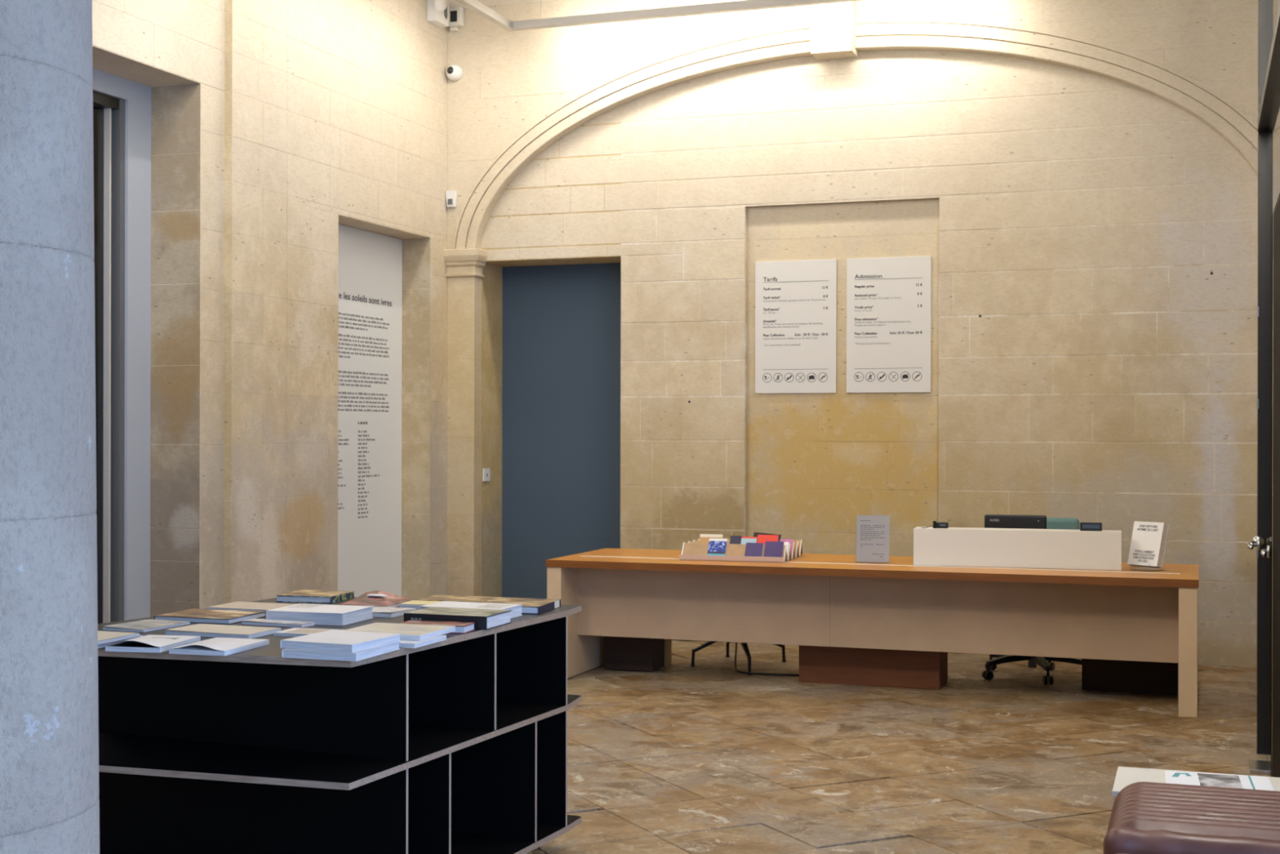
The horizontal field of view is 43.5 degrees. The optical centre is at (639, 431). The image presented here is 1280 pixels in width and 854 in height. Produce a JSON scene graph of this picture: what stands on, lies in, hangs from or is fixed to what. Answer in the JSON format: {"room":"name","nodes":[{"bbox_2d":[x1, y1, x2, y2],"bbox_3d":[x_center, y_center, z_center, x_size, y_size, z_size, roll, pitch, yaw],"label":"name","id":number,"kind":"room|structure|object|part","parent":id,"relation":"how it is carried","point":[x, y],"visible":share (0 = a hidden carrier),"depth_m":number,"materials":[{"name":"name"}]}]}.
{"room":"museum lobby","nodes":[
{"label":"museum lobby","id":0,"kind":"room"},
{"bbox_2d":[92,0,447,617],"bbox_3d":[-4.173,-0.899,6.353,0.655,4.980,15.243,0,0,19],"label":"wall","id":1,"kind":"structure","parent":0,"point":[277,125],"depth_m":10.48,"materials":[{"name":"stone"}]},
{"bbox_2d":[92,68,151,623],"bbox_3d":[-3.525,-0.269,9.071,0.400,3.723,1.903,0,0,19],"label":"window frame","id":2,"kind":"structure","parent":1,"relation":"in","point":[122,107],"depth_m":9.67,"materials":[{"name":"grey metal"}]},
{"bbox_3d":[-3.452,-0.174,8.977,0.010,3.533,1.373,0,0,19],"label":"pane","id":3,"kind":"part","parent":2,"relation":"part of","materials":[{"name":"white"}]},
{"bbox_3d":[-3.413,-1.972,9.018,0.100,0.064,1.475,0,0,19],"label":"rail","id":4,"kind":"part","parent":2,"relation":"part of","materials":[{"name":"black metal"}]},
{"bbox_2d":[337,224,402,596],"bbox_3d":[-2.119,0.030,12.002,0.008,3.091,1.420,0,0,19],"label":"panel","id":5,"kind":"object","parent":1,"relation":"attached to","point":[370,264],"visible":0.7,"depth_m":12.18,"materials":[{"name":"white"}]},
{"bbox_2d":[426,0,448,27],"bbox_3d":[-1.574,-3.316,12.577,0.140,0.225,0.265,0,0,19],"label":"alarm box","id":6,"kind":"object","parent":1,"relation":"attached to","point":[437,11],"visible":1,"depth_m":12.52,"materials":[{"name":"white plastic"}]},
{"bbox_2d":[446,0,555,8],"bbox_3d":[-0.721,-3.457,5.043,8.500,0.150,15.643,0,0,19],"label":"ceiling","id":7,"kind":"structure","parent":0,"point":[452,3],"depth_m":12.62,"materials":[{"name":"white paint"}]},
{"bbox_2d":[454,0,865,31],"bbox_3d":[0.163,-3.212,8.035,4.964,0.335,7.134,0,0,19],"label":"ceiling light","id":8,"kind":"object","parent":7,"relation":"hanging from","point":[475,6],"visible":1,"depth_m":11.74,"materials":[{"name":"silver metal"}]},
{"bbox_2d":[446,49,1273,667],"bbox_3d":[1.971,-0.886,11.964,7.370,4.980,0.598,0,0,19],"label":"wall","id":9,"kind":"structure","parent":0,"point":[1091,241],"depth_m":11.65,"materials":[{"name":"stone"}]},
{"bbox_2d":[445,190,457,207],"bbox_3d":[-1.514,-1.863,12.837,0.088,0.128,0.041,0,0,19],"label":"detector","id":10,"kind":"object","parent":9,"relation":"attached to","point":[451,196],"visible":1,"depth_m":12.82,"materials":[{"name":"white plastic"}]},
{"bbox_2d":[445,64,462,80],"bbox_3d":[-1.494,-2.871,12.796,0.128,0.128,0.114,0,0,19],"label":"dome camera","id":11,"kind":"object","parent":9,"relation":"attached to","point":[453,72],"visible":1,"depth_m":12.77,"materials":[{"name":"white plastic"}]},
{"bbox_2d":[448,6,464,31],"bbox_3d":[-1.471,-3.298,12.808,0.125,0.190,0.069,0,0,19],"label":"wall sensor","id":12,"kind":"object","parent":9,"relation":"attached to","point":[456,15],"visible":0.95,"depth_m":12.78,"materials":[{"name":"beige plastic"}]},
{"bbox_2d":[443,248,487,596],"bbox_3d":[-1.395,0.069,12.859,0.306,3.055,0.206,0,0,19],"label":"pilaster","id":13,"kind":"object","parent":9,"relation":"attached to","point":[464,451],"depth_m":12.83,"materials":[{"name":"stone"}]},
{"bbox_3d":[-1.392,-1.348,12.859,0.306,0.221,0.206,0,0,19],"label":"impost moulding","id":14,"kind":"part","parent":13,"relation":"part of","materials":[{"name":"stone"}]},
{"bbox_2d":[482,468,489,481],"bbox_3d":[-1.243,0.350,12.996,0.016,0.105,0.120,0,0,19],"label":"light switch","id":15,"kind":"object","parent":9,"relation":"attached to","point":[486,472],"visible":1,"depth_m":12.98,"materials":[{"name":"white plastic"}]},
{"bbox_2d":[480,263,502,597],"bbox_3d":[-1.212,0.115,13.120,0.003,2.964,0.404,0,0,19],"label":"trim","id":16,"kind":"structure","parent":9,"relation":"attached to","point":[492,282],"depth_m":13.13,"materials":[{"name":"stone"}]},
{"bbox_2d":[502,262,621,598],"bbox_3d":[-0.565,0.016,13.141,1.808,3.166,0.060,0,0,19],"label":"door","id":17,"kind":"structure","parent":9,"relation":"in","point":[561,323],"depth_m":13.15,"materials":[{"name":"blue"}]},
{"bbox_2d":[755,259,836,393],"bbox_3d":[1.172,-0.790,12.083,0.625,0.999,0.016,0,0,19],"label":"price board","id":18,"kind":"object","parent":9,"relation":"attached to","point":[796,300],"visible":1,"depth_m":12.07,"materials":[{"name":"white"}]},
{"bbox_2d":[447,0,1257,248],"bbox_3d":[1.894,-2.386,11.731,7.369,1.980,0.110,0,0,19],"label":"wall","id":19,"kind":"structure","parent":9,"relation":"attached to","point":[509,81],"depth_m":12.28,"materials":[{"name":"stone"}]},
{"bbox_2d":[452,0,1279,248],"bbox_3d":[1.475,-2.387,11.793,6.332,1.980,0.257,0,0,19],"label":"trim","id":20,"kind":"structure","parent":9,"relation":"attached to","point":[833,32],"depth_m":11.71,"materials":[{"name":"stone"}]},
{"bbox_2d":[846,256,931,392],"bbox_3d":[1.836,-0.788,11.851,0.626,0.999,0.016,0,0,19],"label":"price board","id":21,"kind":"object","parent":9,"relation":"attached to","point":[889,299],"visible":1,"depth_m":11.85,"materials":[{"name":"white"}]},
{"bbox_2d":[1272,217,1273,344],"bbox_3d":[4.372,0.081,10.845,0.296,3.055,0.206,0,0,19],"label":"trim","id":22,"kind":"structure","parent":9,"relation":"attached to","point":[1273,217],"depth_m":10.81,"materials":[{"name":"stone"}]},
{"bbox_3d":[4.375,-1.336,10.845,0.296,0.221,0.206,0,0,19],"label":"impost moulding","id":23,"kind":"part","parent":22,"relation":"part of","materials":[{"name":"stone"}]},
{"bbox_2d":[531,639,1272,853],"bbox_3d":[-0.715,1.697,5.091,8.500,0.203,15.743,0,0,19],"label":"floor","id":24,"kind":"structure","parent":0,"point":[708,757],"depth_m":7.97,"materials":[{"name":"brown stone"}]},
{"bbox_2d":[0,0,99,853],"bbox_3d":[-1.058,-0.892,2.374,0.514,4.980,0.514,0,0,14],"label":"stone column","id":25,"kind":"structure","parent":24,"relation":"on","point":[50,801],"depth_m":2.27,"materials":[{"name":"grey stone"}]},
{"bbox_2d":[97,596,582,853],"bbox_3d":[-1.196,1.133,5.646,1.504,0.930,1.747,0,0,19],"label":"display table","id":26,"kind":"object","parent":24,"relation":"on","point":[457,744],"visible":0.9,"depth_m":5.28,"materials":[{"name":"black laminate"}]},
{"bbox_2d":[97,635,143,648],"bbox_3d":[-1.754,0.660,5.082,0.255,0.012,0.235,0,0,18],"label":"book","id":27,"kind":"object","parent":26,"relation":"on","point":[104,645],"visible":0.12,"depth_m":4.99,"materials":[{"name":"white paper"}]},
{"bbox_2d":[97,630,139,644],"bbox_3d":[-1.757,0.644,5.056,0.265,0.019,0.215,0,0,18],"label":"book","id":28,"kind":"object","parent":27,"relation":"on","point":[104,637],"visible":0.32,"depth_m":5.05,"materials":[{"name":"white paper"}]},
{"bbox_2d":[102,618,190,632],"bbox_3d":[-1.681,0.659,5.464,0.170,0.014,0.246,0,0,21],"label":"book","id":29,"kind":"object","parent":26,"relation":"on","point":[148,624],"visible":1,"depth_m":5.42,"materials":[{"name":"white paper"}]},
{"bbox_2d":[105,634,200,653],"bbox_3d":[-1.512,0.649,4.989,0.178,0.035,0.275,0,0,10],"label":"book","id":30,"kind":"object","parent":26,"relation":"on","point":[147,643],"visible":1,"depth_m":4.91,"materials":[{"name":"white paper"}]},
{"bbox_2d":[154,608,266,624],"bbox_3d":[-1.529,0.657,5.714,0.302,0.019,0.245,0,0,18],"label":"book","id":31,"kind":"object","parent":26,"relation":"on","point":[194,615],"visible":0.82,"depth_m":5.66,"materials":[{"name":"white paper"}]},
{"bbox_2d":[168,637,269,655],"bbox_3d":[-1.290,0.652,4.929,0.186,0.030,0.275,0,0,15],"label":"book","id":32,"kind":"object","parent":26,"relation":"on","point":[215,646],"visible":1,"depth_m":4.86,"materials":[{"name":"white paper"}]},
{"bbox_2d":[164,623,281,638],"bbox_3d":[-1.376,0.658,5.297,0.318,0.018,0.195,0,0,19],"label":"book","id":33,"kind":"object","parent":26,"relation":"on","point":[208,630],"visible":0.99,"depth_m":5.25,"materials":[{"name":"white paper"}]},
{"bbox_2d":[205,601,293,611],"bbox_3d":[-1.434,0.662,6.049,0.330,0.010,0.215,0,0,18],"label":"book","id":34,"kind":"object","parent":26,"relation":"on","point":[241,606],"visible":0.56,"depth_m":6.04,"materials":[{"name":"white paper"}]},
{"bbox_2d":[241,617,314,627],"bbox_3d":[-1.250,0.660,5.537,0.244,0.015,0.080,0,0,21],"label":"book","id":35,"kind":"object","parent":26,"relation":"on","point":[264,622],"visible":1,"depth_m":5.51,"materials":[{"name":"white paper"}]},
{"bbox_2d":[274,627,345,636],"bbox_3d":[-1.087,0.662,5.280,0.190,0.011,0.135,0,0,16],"label":"book","id":36,"kind":"object","parent":26,"relation":"on","point":[293,632],"visible":0.65,"depth_m":5.27,"materials":[{"name":"white paper"}]},
{"bbox_2d":[284,628,334,633],"bbox_3d":[-1.077,0.657,5.278,0.150,0.001,0.105,0,0,16],"label":"print","id":37,"kind":"object","parent":36,"relation":"on","point":[292,630],"depth_m":5.29},
{"bbox_2d":[275,589,354,603],"bbox_3d":[-1.289,0.654,6.372,0.232,0.026,0.225,0,0,13],"label":"book","id":38,"kind":"object","parent":26,"relation":"on","point":[302,595],"visible":1,"depth_m":6.29,"materials":[{"name":"white paper"}]},
{"bbox_2d":[266,603,373,625],"bbox_3d":[-1.132,0.646,5.681,0.296,0.042,0.238,0,0,16],"label":"book","id":39,"kind":"object","parent":26,"relation":"on","point":[319,614],"visible":0.92,"depth_m":5.60,"materials":[{"name":"white paper"}]},
{"bbox_2d":[288,604,322,608],"bbox_3d":[-1.198,0.625,5.751,0.090,0.001,0.115,0,0,16],"label":"print","id":40,"kind":"object","parent":39,"relation":"on","point":[295,606],"depth_m":5.75},
{"bbox_2d":[98,693,582,790],"bbox_3d":[-1.196,1.032,5.646,1.504,0.020,1.747,0,0,19],"label":"shelf","id":41,"kind":"object","parent":26,"relation":"attached to","point":[122,749],"depth_m":5.09,"materials":[{"name":"black laminate"}]},
{"bbox_2d":[281,641,399,661],"bbox_3d":[-0.899,0.656,4.837,0.247,0.024,0.280,0,0,18],"label":"book","id":42,"kind":"object","parent":26,"relation":"on","point":[287,652],"visible":0.66,"depth_m":4.72,"materials":[{"name":"white paper"}]},
{"bbox_2d":[280,629,401,652],"bbox_3d":[-0.902,0.632,4.848,0.252,0.024,0.272,0,0,23],"label":"book","id":43,"kind":"object","parent":42,"relation":"on","point":[341,641],"visible":1,"depth_m":4.78,"materials":[{"name":"white paper"}]},
{"bbox_2d":[337,590,413,607],"bbox_3d":[-1.015,0.646,6.171,0.205,0.044,0.250,0,0,15],"label":"book","id":44,"kind":"object","parent":26,"relation":"on","point":[375,597],"visible":0.94,"depth_m":6.19,"materials":[{"name":"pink paper"}]},
{"bbox_2d":[372,606,415,617],"bbox_3d":[-0.966,0.659,5.892,0.218,0.018,0.190,0,0,19],"label":"book","id":45,"kind":"object","parent":26,"relation":"on","point":[378,611],"visible":0.56,"depth_m":5.84,"materials":[{"name":"white paper"}]},
{"bbox_2d":[400,600,442,609],"bbox_3d":[-0.809,0.658,6.083,0.165,0.020,0.130,0,0,14],"label":"book","id":46,"kind":"object","parent":26,"relation":"on","point":[415,604],"visible":0.59,"depth_m":6.04,"materials":[{"name":"white paper"}]},
{"bbox_2d":[399,635,446,648],"bbox_3d":[-0.786,0.661,5.099,0.272,0.014,0.215,0,0,20],"label":"book","id":47,"kind":"object","parent":26,"relation":"on","point":[404,643],"visible":0.35,"depth_m":5.00,"materials":[{"name":"white paper"}]},
{"bbox_2d":[345,622,455,640],"bbox_3d":[-0.784,0.645,5.181,0.290,0.017,0.262,0,0,18],"label":"book","id":48,"kind":"object","parent":47,"relation":"on","point":[413,632],"visible":0.71,"depth_m":5.17,"materials":[{"name":"white paper"}]},
{"bbox_2d":[346,622,451,635],"bbox_3d":[-0.784,0.637,5.181,0.278,0.001,0.250,0,0,18],"label":"print","id":49,"kind":"object","parent":48,"relation":"on","point":[390,628],"depth_m":5.17},
{"bbox_2d":[400,620,475,633],"bbox_3d":[-0.683,0.656,5.385,0.235,0.026,0.105,0,0,13],"label":"book","id":50,"kind":"object","parent":26,"relation":"on","point":[460,627],"visible":0.57,"depth_m":5.37,"materials":[{"name":"white paper"}]},
{"bbox_2d":[403,606,511,629],"bbox_3d":[-0.632,0.646,5.564,0.312,0.045,0.211,0,0,19],"label":"book","id":51,"kind":"object","parent":26,"relation":"on","point":[484,619],"visible":0.64,"depth_m":5.50,"materials":[{"name":"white paper"}]},
{"bbox_2d":[416,595,499,602],"bbox_3d":[-0.708,0.658,6.241,0.270,0.020,0.185,0,0,16],"label":"book","id":52,"kind":"object","parent":26,"relation":"on","point":[434,597],"visible":0.57,"depth_m":6.22,"materials":[{"name":"white paper"}]},
{"bbox_2d":[419,600,522,617],"bbox_3d":[-0.611,0.649,5.809,0.320,0.040,0.192,0,0,20],"label":"book","id":53,"kind":"object","parent":26,"relation":"on","point":[516,609],"visible":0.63,"depth_m":5.80,"materials":[{"name":"white paper"}]},
{"bbox_2d":[475,604,512,608],"bbox_3d":[-0.526,0.629,5.777,0.100,0.001,0.110,0,0,20],"label":"print","id":54,"kind":"object","parent":53,"relation":"on","point":[481,606],"depth_m":5.78},
{"bbox_2d":[450,814,582,853],"bbox_3d":[-1.206,1.486,5.617,1.504,0.022,1.687,0,0,19],"label":"shelf","id":55,"kind":"object","parent":26,"relation":"attached to","point":[464,840],"depth_m":5.82,"materials":[{"name":"black laminate"}]},
{"bbox_2d":[481,597,560,613],"bbox_3d":[-0.460,0.655,6.042,0.255,0.028,0.275,0,0,14],"label":"book","id":56,"kind":"object","parent":26,"relation":"on","point":[530,606],"visible":0.73,"depth_m":6.03,"materials":[{"name":"white paper"}]},
{"bbox_2d":[604,635,671,671],"bbox_3d":[-0.011,1.290,10.929,0.357,0.620,0.370,0,0,19],"label":"base cabinet","id":57,"kind":"object","parent":24,"relation":"on","point":[625,653],"visible":0.29,"depth_m":10.77,"materials":[{"name":"brown wood"}]},
{"bbox_2d":[690,640,786,675],"bbox_3d":[0.673,1.249,10.984,0.520,0.705,0.699,0,0,29],"label":"chair","id":58,"kind":"object","parent":24,"relation":"on","point":[744,646],"visible":0.06,"depth_m":10.92,"materials":[{"name":"black metal"}]},
{"bbox_3d":[0.513,1.478,10.968,0.336,0.223,0.044,0,0,-15],"label":"leg","id":59,"kind":"part","parent":58,"relation":"part of","materials":[{"name":"black metal"}]},
{"bbox_3d":[0.844,1.478,11.090,0.371,0.224,0.044,0,0,-25],"label":"leg","id":60,"kind":"part","parent":58,"relation":"part of","materials":[{"name":"black metal"}]},
{"bbox_2d":[734,642,799,675],"bbox_3d":[0.799,1.435,10.678,0.638,0.333,0.238,0,0,44],"label":"power cable","id":61,"kind":"object","parent":24,"relation":"on","point":[735,651],"visible":0.73,"depth_m":10.57,"materials":[{"name":"black plastic"}]},
{"bbox_2d":[546,547,1199,717],"bbox_3d":[1.447,1.215,10.171,3.961,0.777,1.111,0,0,19],"label":"reception desk","id":62,"kind":"object","parent":24,"relation":"on","point":[807,599],"visible":0.89,"depth_m":9.85,"materials":[{"name":"brown wood"}]},
{"bbox_3d":[-0.372,1.234,10.808,0.098,0.731,1.097,0,0,19],"label":"panel","id":63,"kind":"part","parent":62,"relation":"part of","materials":[{"name":"beige wood"}]},
{"bbox_3d":[0.393,1.104,10.288,1.690,0.468,0.038,0,0,19],"label":"panel","id":64,"kind":"part","parent":62,"relation":"part of","materials":[{"name":"beige wood"}]},
{"bbox_2d":[679,537,803,562],"bbox_3d":[0.673,0.770,10.510,0.684,0.108,0.644,0,0,17],"label":"brochure rack","id":65,"kind":"object","parent":62,"relation":"on","point":[691,550],"visible":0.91,"depth_m":10.26,"materials":[{"name":"beige wood"}]},
{"bbox_2d":[698,533,722,543],"bbox_3d":[0.454,0.744,10.429,0.150,0.149,0.093,0,0,17],"label":"brochure","id":66,"kind":"object","parent":65,"relation":"in","point":[704,538],"visible":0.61,"depth_m":10.46,"materials":[{"name":"white paper"}]},
{"bbox_2d":[699,533,722,537],"bbox_3d":[0.465,0.678,10.465,0.150,0.022,0.001,0,-32,17],"label":"print","id":67,"kind":"object","parent":66,"relation":"on","point":[701,535],"depth_m":10.47},
{"bbox_2d":[706,537,727,555],"bbox_3d":[0.493,0.752,10.276,0.118,0.131,0.084,0,0,17],"label":"brochure","id":68,"kind":"object","parent":65,"relation":"in","point":[716,546],"visible":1,"depth_m":10.28,"materials":[{"name":"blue paper"}]},
{"bbox_2d":[707,551,724,553],"bbox_3d":[0.489,0.773,10.261,0.114,0.015,0.001,0,-32,17],"label":"print","id":69,"kind":"object","parent":68,"relation":"attached to","point":[708,552],"depth_m":10.26},
{"bbox_2d":[707,553,724,555],"bbox_3d":[0.484,0.798,10.246,0.114,0.040,0.002,0,-31,16],"label":"print","id":70,"kind":"object","parent":68,"relation":"attached to","point":[721,554],"depth_m":10.25},
{"bbox_2d":[709,537,727,541],"bbox_3d":[0.503,0.695,10.307,0.118,0.018,0.001,0,-32,16],"label":"print","id":71,"kind":"object","parent":68,"relation":"on","point":[710,539],"depth_m":10.31},
{"bbox_2d":[729,535,742,543],"bbox_3d":[0.614,0.747,10.379,0.075,0.143,0.090,0,0,17],"label":"brochure","id":72,"kind":"object","parent":65,"relation":"in","point":[734,539],"visible":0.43,"depth_m":10.40,"materials":[{"name":"black paper"}]},
{"bbox_2d":[741,536,756,544],"bbox_3d":[0.697,0.749,10.353,0.100,0.139,0.087,0,0,17],"label":"brochure","id":73,"kind":"object","parent":65,"relation":"in","point":[744,540],"visible":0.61,"depth_m":10.38,"materials":[{"name":"white paper"}]},
{"bbox_2d":[742,536,756,537],"bbox_3d":[0.708,0.685,10.388,0.100,0.012,0.001,0,-32,17],"label":"print","id":74,"kind":"object","parent":73,"relation":"on","point":[742,536],"depth_m":10.39},
{"bbox_2d":[744,542,763,556],"bbox_3d":[0.724,0.763,10.200,0.112,0.110,0.071,0,0,17],"label":"brochure","id":75,"kind":"object","parent":65,"relation":"in","point":[754,549],"visible":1,"depth_m":10.20,"materials":[{"name":"purple paper"}]},
{"bbox_2d":[753,532,781,542],"bbox_3d":[0.817,0.738,10.458,0.195,0.158,0.092,0,0,19],"label":"brochure","id":76,"kind":"object","parent":65,"relation":"in","point":[755,534],"visible":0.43,"depth_m":10.50,"materials":[{"name":"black paper"}]},
{"bbox_2d":[756,534,778,544],"bbox_3d":[0.816,0.743,10.321,0.135,0.152,0.096,0,0,17],"label":"brochure","id":77,"kind":"object","parent":65,"relation":"in","point":[761,538],"visible":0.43,"depth_m":10.35,"materials":[{"name":"red paper"}]},
{"bbox_2d":[763,541,784,556],"bbox_3d":[0.848,0.758,10.166,0.120,0.121,0.078,0,0,17],"label":"brochure","id":78,"kind":"object","parent":65,"relation":"in","point":[772,548],"visible":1,"depth_m":10.17,"materials":[{"name":"purple paper"}]},
{"bbox_2d":[783,542,789,555],"bbox_3d":[0.917,0.763,10.278,0.065,0.111,0.070,0,0,17],"label":"brochure","id":79,"kind":"object","parent":65,"relation":"in","point":[785,543],"visible":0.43,"depth_m":10.29,"materials":[{"name":"white paper"}]},
{"bbox_2d":[780,538,793,554],"bbox_3d":[0.943,0.759,10.406,0.090,0.120,0.076,0,0,17],"label":"brochure","id":80,"kind":"object","parent":65,"relation":"in","point":[790,540],"visible":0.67,"depth_m":10.43,"materials":[{"name":"pink paper"}]},
{"bbox_2d":[546,547,1199,587],"bbox_3d":[1.448,0.850,10.171,3.961,0.045,1.111,0,0,19],"label":"countertop","id":81,"kind":"structure","parent":62,"relation":"on","point":[1188,577],"depth_m":9.76,"materials":[{"name":"brown wood"}]},
{"bbox_2d":[855,515,890,563],"bbox_3d":[1.473,0.677,10.141,0.212,0.299,0.090,0,0,13],"label":"notice sheet","id":82,"kind":"object","parent":62,"relation":"on","point":[873,531],"visible":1,"depth_m":10.14,"materials":[{"name":"white paper"}]},
{"bbox_2d":[860,520,884,556],"bbox_3d":[1.471,0.676,10.139,0.153,0.229,0.020,0,0,13],"label":"print","id":83,"kind":"object","parent":82,"relation":"attached to","point":[872,531],"depth_m":10.14,"materials":[{"name":"grey paper"}]},
{"bbox_3d":[2.165,1.107,9.669,2.062,0.468,0.038,0,0,19],"label":"panel","id":84,"kind":"part","parent":62,"relation":"part of","materials":[{"name":"beige wood"}]},
{"bbox_2d":[984,514,1046,528],"bbox_3d":[2.389,0.679,10.202,0.388,0.300,0.180,0,0,19],"label":"computer monitor","id":85,"kind":"object","parent":62,"relation":"on","point":[991,521],"visible":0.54,"depth_m":10.19,"materials":[{"name":"black plastic"}]},
{"bbox_2d":[913,526,1121,570],"bbox_3d":[2.313,0.714,9.850,1.234,0.228,0.200,0,0,16],"label":"divider","id":86,"kind":"object","parent":62,"relation":"on","point":[1020,548],"visible":1,"depth_m":9.76,"materials":[{"name":"white wood"}]},
{"bbox_2d":[921,520,948,528],"bbox_3d":[1.835,0.577,9.974,0.170,0.046,0.069,0,0,8],"label":"card reader","id":87,"kind":"object","parent":86,"relation":"on","point":[935,524],"visible":1,"depth_m":9.95,"materials":[{"name":"black plastic"}]},
{"bbox_2d":[1080,521,1102,531],"bbox_3d":[2.736,0.576,9.726,0.128,0.052,0.037,0,0,16],"label":"display","id":88,"kind":"object","parent":86,"relation":"on","point":[1084,526],"visible":1,"depth_m":9.71,"materials":[{"name":"black plastic"}]},
{"bbox_2d":[1129,560,1164,571],"bbox_3d":[3.051,0.726,9.636,0.158,0.209,0.150,0,0,-40],"label":"book stand","id":89,"kind":"object","parent":62,"relation":"on","point":[1138,569],"visible":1,"depth_m":9.63,"materials":[{"name":"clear plastic"}]},
{"bbox_2d":[1127,520,1168,568],"bbox_3d":[3.054,0.678,9.639,0.126,0.272,0.202,0,0,-40],"label":"book","id":90,"kind":"object","parent":89,"relation":"on","point":[1148,539],"visible":1,"depth_m":9.61,"materials":[{"name":"white paper"}]},
{"bbox_3d":[3.264,1.241,9.538,0.101,0.731,1.097,0,0,19],"label":"panel","id":91,"kind":"part","parent":62,"relation":"part of","materials":[{"name":"beige wood"}]},
{"bbox_2d":[799,644,947,689],"bbox_3d":[1.503,1.303,10.299,0.897,0.600,0.379,0,0,19],"label":"base cabinet","id":92,"kind":"object","parent":24,"relation":"on","point":[924,669],"visible":0.24,"depth_m":10.12,"materials":[{"name":"brown wood"}]},
{"bbox_2d":[982,517,1081,684],"bbox_3d":[2.597,1.090,10.517,0.695,1.030,0.714,0,0,19],"label":"swivel chair","id":93,"kind":"object","parent":24,"relation":"on","point":[1073,523],"visible":0.17,"depth_m":10.45,"materials":[{"name":"black plastic"}]},
{"bbox_3d":[2.461,1.479,10.659,0.060,0.078,0.320,0,0,-39],"label":"leg","id":94,"kind":"part","parent":93,"relation":"part of","materials":[{"name":"black plastic"}]},
{"bbox_3d":[2.405,1.479,10.455,0.320,0.078,0.060,0,0,-21],"label":"leg","id":95,"kind":"part","parent":93,"relation":"part of","materials":[{"name":"black plastic"}]},
{"bbox_3d":[2.583,1.479,10.339,0.060,0.078,0.320,0,0,-3],"label":"leg","id":96,"kind":"part","parent":93,"relation":"part of","materials":[{"name":"black plastic"}]},
{"bbox_3d":[2.748,1.480,10.471,0.320,0.078,0.060,0,0,15],"label":"leg","id":97,"kind":"part","parent":93,"relation":"part of","materials":[{"name":"black plastic"}]},
{"bbox_3d":[2.728,0.806,10.773,0.440,0.460,0.070,0,0,19],"label":"backrest","id":98,"kind":"part","parent":93,"relation":"part of","materials":[{"name":"teal fabric"}]},
{"bbox_2d":[1081,658,1177,694],"bbox_3d":[3.068,1.296,10.028,0.565,0.620,0.319,0,0,19],"label":"base cabinet","id":99,"kind":"object","parent":24,"relation":"on","point":[1110,675],"visible":0.17,"depth_m":9.88,"materials":[{"name":"brown wood"}]},
{"bbox_2d":[1102,781,1279,853],"bbox_3d":[1.710,1.332,4.253,0.950,0.507,1.381,0,0,19],"label":"upholstered bench","id":100,"kind":"object","parent":24,"relation":"on","point":[1146,817],"visible":1,"depth_m":4.46,"materials":[{"name":"brown leather"}]},
{"bbox_2d":[1111,766,1279,796],"bbox_3d":[2.155,1.379,5.140,1.214,0.450,0.399,0,0,19],"label":"coffee table","id":101,"kind":"object","parent":24,"relation":"on","point":[1125,775],"visible":0.29,"depth_m":5.35,"materials":[{"name":"beige"}]},
{"bbox_2d":[1164,770,1275,791],"bbox_3d":[1.902,1.152,5.273,0.330,0.004,0.255,0,0,16],"label":"newspaper","id":102,"kind":"object","parent":101,"relation":"on","point":[1241,781],"visible":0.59,"depth_m":5.29,"materials":[{"name":"white paper"}]},
{"bbox_2d":[1197,773,1243,788],"bbox_3d":[1.910,1.150,5.280,0.130,0.001,0.212,0,0,16],"label":"photo","id":103,"kind":"object","parent":102,"relation":"on","point":[1228,780],"depth_m":5.29},
{"bbox_2d":[1246,0,1279,777],"bbox_3d":[2.526,-0.885,6.327,0.135,4.980,3.610,0,0,18],"label":"door","id":104,"kind":"structure","parent":24,"relation":"on","point":[1268,744],"depth_m":7.50,"materials":[{"name":"black metal"}]},
{"bbox_3d":[2.950,1.595,7.633,0.093,0.018,0.240,0,0,19],"label":"floor plate","id":105,"kind":"part","parent":104,"relation":"part of","materials":[{"name":"silver metal"}]},
{"bbox_3d":[3.108,-0.883,8.009,0.040,4.980,0.050,0,0,19],"label":"post","id":106,"kind":"part","parent":104,"relation":"part of","materials":[{"name":"black metal"}]},
{"bbox_3d":[2.512,-1.525,6.305,0.044,0.060,3.560,0,0,19],"label":"rail","id":107,"kind":"part","parent":104,"relation":"part of","materials":[{"name":"black metal"}]},
{"bbox_3d":[2.986,0.046,7.616,0.004,3.080,0.770,0,0,19],"label":"pane","id":108,"kind":"part","parent":104,"relation":"part of","materials":[{"name":"clear glass"}]},
{"bbox_3d":[2.531,-2.465,6.299,0.004,1.820,3.560,0,0,19],"label":"pane","id":109,"kind":"part","parent":104,"relation":"part of","materials":[{"name":"clear glass"}]},
{"bbox_3d":[2.402,-1.235,5.936,0.004,0.520,2.790,0,0,19],"label":"pane","id":110,"kind":"part","parent":104,"relation":"part of","materials":[{"name":"clear glass"}]}
]}

